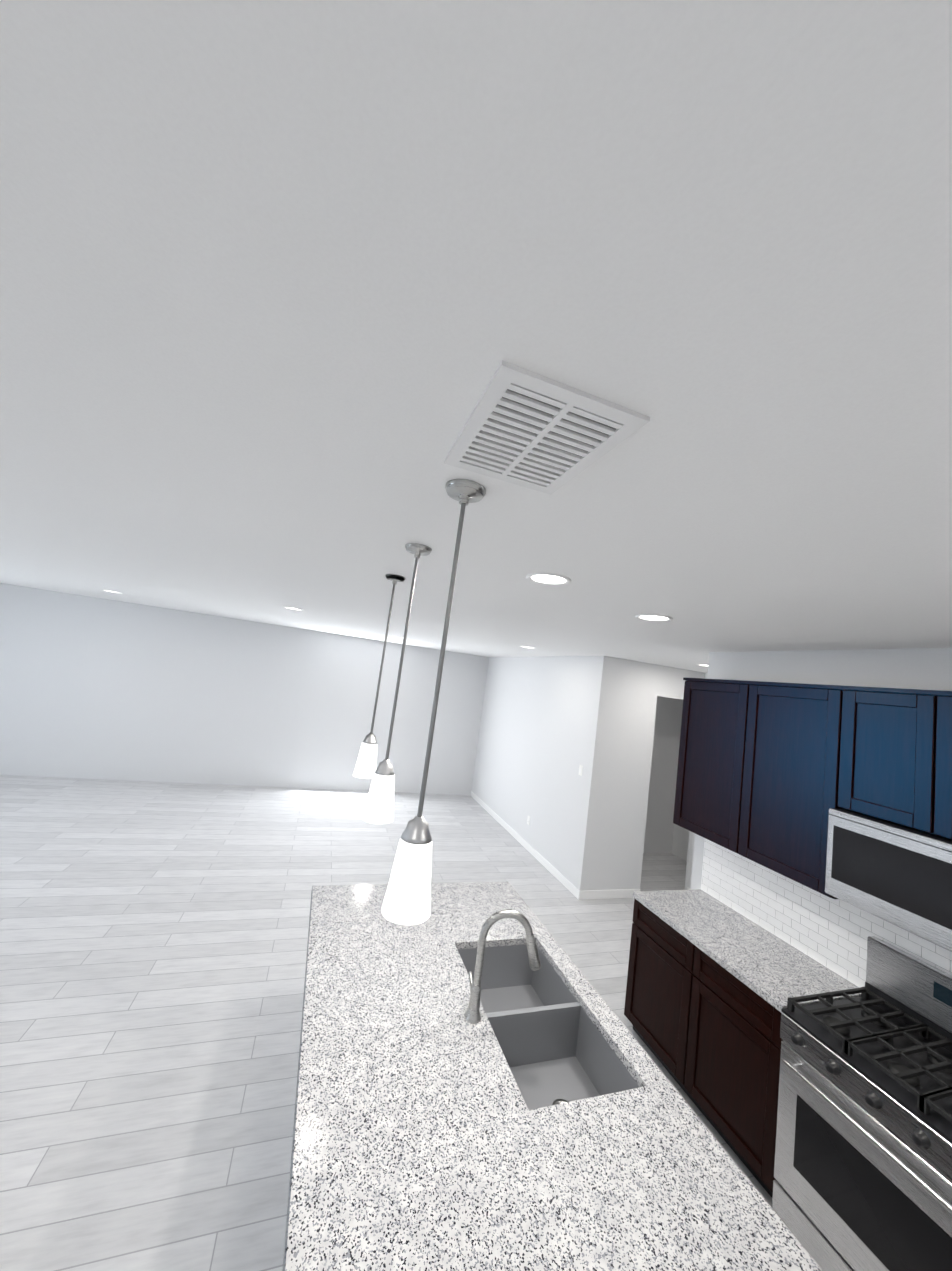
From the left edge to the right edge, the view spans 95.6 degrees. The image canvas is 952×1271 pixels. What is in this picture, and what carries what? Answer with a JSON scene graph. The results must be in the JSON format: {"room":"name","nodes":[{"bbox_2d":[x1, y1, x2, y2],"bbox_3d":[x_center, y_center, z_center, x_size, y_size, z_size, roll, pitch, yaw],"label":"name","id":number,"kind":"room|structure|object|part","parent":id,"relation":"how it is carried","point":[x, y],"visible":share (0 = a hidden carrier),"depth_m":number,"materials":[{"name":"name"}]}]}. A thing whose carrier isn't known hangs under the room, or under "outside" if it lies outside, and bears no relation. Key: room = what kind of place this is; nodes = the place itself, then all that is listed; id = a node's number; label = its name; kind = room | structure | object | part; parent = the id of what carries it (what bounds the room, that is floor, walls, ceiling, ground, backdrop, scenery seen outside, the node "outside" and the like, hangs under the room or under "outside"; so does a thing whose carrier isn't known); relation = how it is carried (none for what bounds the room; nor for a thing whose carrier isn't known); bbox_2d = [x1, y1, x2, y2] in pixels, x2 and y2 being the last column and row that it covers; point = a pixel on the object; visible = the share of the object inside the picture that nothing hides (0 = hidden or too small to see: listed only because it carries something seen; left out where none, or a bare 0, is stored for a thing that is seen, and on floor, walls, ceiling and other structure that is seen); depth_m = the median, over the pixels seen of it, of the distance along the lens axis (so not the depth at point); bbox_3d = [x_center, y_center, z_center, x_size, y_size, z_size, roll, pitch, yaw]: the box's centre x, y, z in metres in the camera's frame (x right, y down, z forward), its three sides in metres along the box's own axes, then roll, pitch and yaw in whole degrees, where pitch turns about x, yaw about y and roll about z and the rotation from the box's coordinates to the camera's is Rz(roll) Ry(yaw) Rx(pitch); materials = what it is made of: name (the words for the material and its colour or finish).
{"room":"kitchen","nodes":[
{"label":"kitchen","id":0,"kind":"room"},
{"bbox_2d":[0,583,488,794],"bbox_3d":[-2.447,1.378,7.841,11.970,2.743,0.120,10,-6,-18],"label":"wall","id":1,"kind":"structure","parent":0,"point":[96,688],"depth_m":7.15,"materials":[{"name":"paint"}]},
{"bbox_2d":[0,775,771,1270],"bbox_3d":[-0.506,2.417,1.504,12.400,0.060,13.400,10,-6,-18],"label":"floor","id":2,"kind":"structure","parent":0,"point":[152,953],"depth_m":2.88,"materials":[{"name":"white wood"}]},
{"bbox_2d":[624,897,703,1099],"bbox_3d":[1.458,2.336,2.850,0.621,0.888,0.603,10,-6,-18],"label":"base cabinet","id":3,"kind":"object","parent":2,"relation":"on","point":[662,999],"depth_m":2.72,"materials":[{"name":"brown wood"}]},
{"bbox_2d":[692,953,783,1197],"bbox_3d":[1.611,2.311,2.401,0.621,0.888,0.603,10,-6,-18],"label":"base cabinet","id":4,"kind":"object","parent":2,"relation":"on","point":[735,1082],"depth_m":2.23,"materials":[{"name":"brown wood"}]},
{"bbox_2d":[632,889,860,1012],"bbox_3d":[1.589,1.869,2.670,0.634,0.032,1.080,10,-6,-18],"label":"countertop","id":5,"kind":"structure","parent":4,"relation":"on","point":[774,970],"depth_m":2.54,"materials":[{"name":"white stone"}]},
{"bbox_2d":[772,936,951,1270],"bbox_3d":[1.810,2.096,1.758,0.696,1.195,0.752,10,-6,-18],"label":"range","id":6,"kind":"object","parent":2,"relation":"on","point":[862,1181],"visible":0.98,"depth_m":1.78,"materials":[{"name":"silver metal"}]},
{"bbox_2d":[0,0,951,672],"bbox_3d":[-0.136,-0.348,1.784,12.400,0.060,13.400,10,-6,-18],"label":"ceiling","id":7,"kind":"structure","parent":0,"point":[286,286],"depth_m":0.56,"materials":[{"name":"paint"}]},
{"bbox_2d":[284,606,303,610],"bbox_3d":[-1.889,-0.277,4.463,0.196,0.007,0.196,10,-6,-18],"label":"recessed light","id":8,"kind":"object","parent":7,"relation":"in","point":[293,608],"visible":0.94,"depth_m":4.47,"materials":[{"name":"white"}]},
{"bbox_2d":[353,574,405,778],"bbox_3d":[-0.486,0.194,2.195,0.112,1.019,0.112,10,-6,-18],"label":"pendant light","id":9,"kind":"object","parent":7,"relation":"hanging from","point":[365,767],"visible":0.9,"depth_m":2.14,"materials":[{"name":"white glass"}]},
{"bbox_3d":[-0.542,0.615,2.153,0.112,0.165,0.112,10,-6,-18],"label":"lamp shade","id":10,"kind":"part","parent":9,"relation":"part of","materials":[{"name":"white glass"}]},
{"bbox_2d":[362,543,431,823],"bbox_3d":[-0.290,0.162,1.619,0.112,1.019,0.112,10,-6,-18],"label":"pendant light","id":11,"kind":"object","parent":7,"relation":"hanging from","point":[378,809],"visible":1,"depth_m":1.56,"materials":[{"name":"white glass"}]},
{"bbox_3d":[-0.346,0.583,1.576,0.112,0.165,0.112,10,-6,-18],"label":"lamp shade","id":12,"kind":"part","parent":11,"relation":"part of","materials":[{"name":"white glass"}]},
{"bbox_2d":[382,479,485,924],"bbox_3d":[-0.093,0.130,1.042,0.112,1.019,0.112,10,-6,-18],"label":"pendant light","id":13,"kind":"object","parent":7,"relation":"hanging from","point":[406,900],"visible":1,"depth_m":0.98,"materials":[{"name":"white glass"}]},
{"bbox_3d":[-0.150,0.551,0.999,0.112,0.165,0.112,10,-6,-18],"label":"lamp shade","id":14,"kind":"part","parent":13,"relation":"part of","materials":[{"name":"white glass"}]},
{"bbox_2d":[444,360,649,494],"bbox_3d":[0.111,-0.375,0.843,0.270,0.008,0.340,10,-6,-18],"label":"ceiling vent","id":15,"kind":"object","parent":7,"relation":"in","point":[523,427],"visible":1,"depth_m":0.79,"materials":[{"name":"white metal"}]},
{"bbox_2d":[526,573,570,585],"bbox_3d":[0.316,-0.243,1.879,0.196,0.007,0.196,10,-6,-18],"label":"recessed light","id":16,"kind":"object","parent":7,"relation":"in","point":[552,579],"visible":1,"depth_m":1.88,"materials":[{"name":"white"}]},
{"bbox_2d":[635,614,672,621],"bbox_3d":[0.998,-0.097,2.421,0.196,0.007,0.196,10,-6,-18],"label":"recessed light","id":17,"kind":"object","parent":7,"relation":"in","point":[654,617],"visible":1,"depth_m":2.42,"materials":[{"name":"white"}]},
{"bbox_2d":[472,656,612,890],"bbox_3d":[0.761,1.702,6.799,0.120,2.743,3.880,10,-6,-18],"label":"wall","id":18,"kind":"structure","parent":0,"point":[541,737],"depth_m":5.93,"materials":[{"name":"paint"}]},
{"bbox_2d":[470,791,581,899],"bbox_3d":[0.528,2.997,6.640,0.018,0.095,3.894,10,-6,-18],"label":"baseboard","id":19,"kind":"structure","parent":18,"relation":"attached to","point":[578,894],"depth_m":5.87,"materials":[{"name":"white wood"}]},
{"bbox_2d":[579,765,582,775],"bbox_3d":[1.251,1.612,5.157,0.008,0.116,0.072,10,-6,-18],"label":"switch plate","id":20,"kind":"object","parent":18,"relation":"attached to","point":[580,769],"visible":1,"depth_m":5.15,"materials":[{"name":"white plastic"}]},
{"bbox_2d":[459,941,638,1108],"bbox_3d":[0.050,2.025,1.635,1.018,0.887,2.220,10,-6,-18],"label":"sink","id":21,"kind":"object","parent":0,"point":[553,1047],"depth_m":1.86,"materials":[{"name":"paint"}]},
{"bbox_2d":[307,881,550,952],"bbox_3d":[-0.279,1.600,2.486,1.280,0.032,0.625,10,-6,-18],"label":"island countertop","id":22,"kind":"structure","parent":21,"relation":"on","point":[464,913],"depth_m":2.37,"materials":[{"name":"white stone"}]},
{"bbox_2d":[291,937,666,1156],"bbox_3d":[-0.039,1.560,1.780,1.280,0.032,0.870,10,-6,-18],"label":"island countertop","id":23,"kind":"structure","parent":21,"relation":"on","point":[398,1039],"depth_m":1.58,"materials":[{"name":"white stone"}]},
{"bbox_2d":[464,909,540,1023],"bbox_3d":[0.114,1.355,1.815,0.291,0.420,0.162,10,-6,-18],"label":"faucet","id":24,"kind":"object","parent":23,"relation":"on","point":[474,1013],"depth_m":1.77,"materials":[{"name":"silver metal"}]},
{"bbox_2d":[283,1081,821,1270],"bbox_3d":[0.242,1.514,0.955,1.280,0.032,0.875,10,-6,-18],"label":"island countertop","id":25,"kind":"structure","parent":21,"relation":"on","point":[624,1179],"depth_m":1.15,"materials":[{"name":"white stone"}]},
{"bbox_2d":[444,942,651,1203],"bbox_3d":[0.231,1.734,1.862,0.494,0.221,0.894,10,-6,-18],"label":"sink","id":26,"kind":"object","parent":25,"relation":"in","point":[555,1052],"depth_m":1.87,"materials":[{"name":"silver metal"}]},
{"bbox_2d":[589,657,704,889],"bbox_3d":[2.088,1.723,5.261,1.420,2.743,0.120,10,-6,-18],"label":"wall","id":27,"kind":"structure","parent":0,"point":[636,802],"depth_m":5.13,"materials":[{"name":"paint"}]},
{"bbox_2d":[581,889,640,899],"bbox_3d":[1.549,2.961,4.937,0.804,0.095,0.014,10,-6,-18],"label":"baseboard","id":28,"kind":"structure","parent":27,"relation":"attached to","point":[618,893],"depth_m":4.91,"materials":[{"name":"white wood"}]},
{"bbox_2d":[672,673,707,889],"bbox_3d":[3.452,1.879,4.992,1.020,2.743,3.670,10,-6,-18],"label":"wall","id":29,"kind":"structure","parent":0,"point":[683,844],"depth_m":6.49,"materials":[{"name":"paint"}]},
{"bbox_2d":[691,648,951,889],"bbox_3d":[2.304,1.418,1.961,0.120,2.743,3.130,10,-6,-18],"label":"wall","id":30,"kind":"structure","parent":0,"point":[921,668],"depth_m":2.65,"materials":[{"name":"paint"}]},
{"bbox_2d":[673,677,759,860],"bbox_3d":[1.793,0.875,3.045,0.330,1.096,0.608,10,-6,-18],"label":"upper cabinet","id":31,"kind":"object","parent":30,"relation":"attached to","point":[717,747],"depth_m":2.96,"materials":[{"name":"brown wood"}]},
{"bbox_2d":[748,681,859,912],"bbox_3d":[1.957,0.849,2.564,0.330,1.096,0.674,10,-6,-18],"label":"upper cabinet","id":32,"kind":"object","parent":30,"relation":"attached to","point":[804,763],"depth_m":2.45,"materials":[{"name":"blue wood"}]},
{"bbox_2d":[852,686,951,838],"bbox_3d":[2.146,0.595,2.121,0.330,0.634,0.444,10,-6,-18],"label":"upper cabinet","id":33,"kind":"object","parent":30,"relation":"attached to","point":[903,775],"depth_m":2.02,"materials":[{"name":"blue wood"}]},
{"bbox_2d":[825,808,951,951],"bbox_3d":[2.066,1.100,1.901,0.439,0.415,0.744,10,-6,-18],"label":"microwave","id":34,"kind":"object","parent":33,"relation":"attached to","point":[898,875],"visible":0.96,"depth_m":1.94,"materials":[{"name":"silver metal"}]}
]}

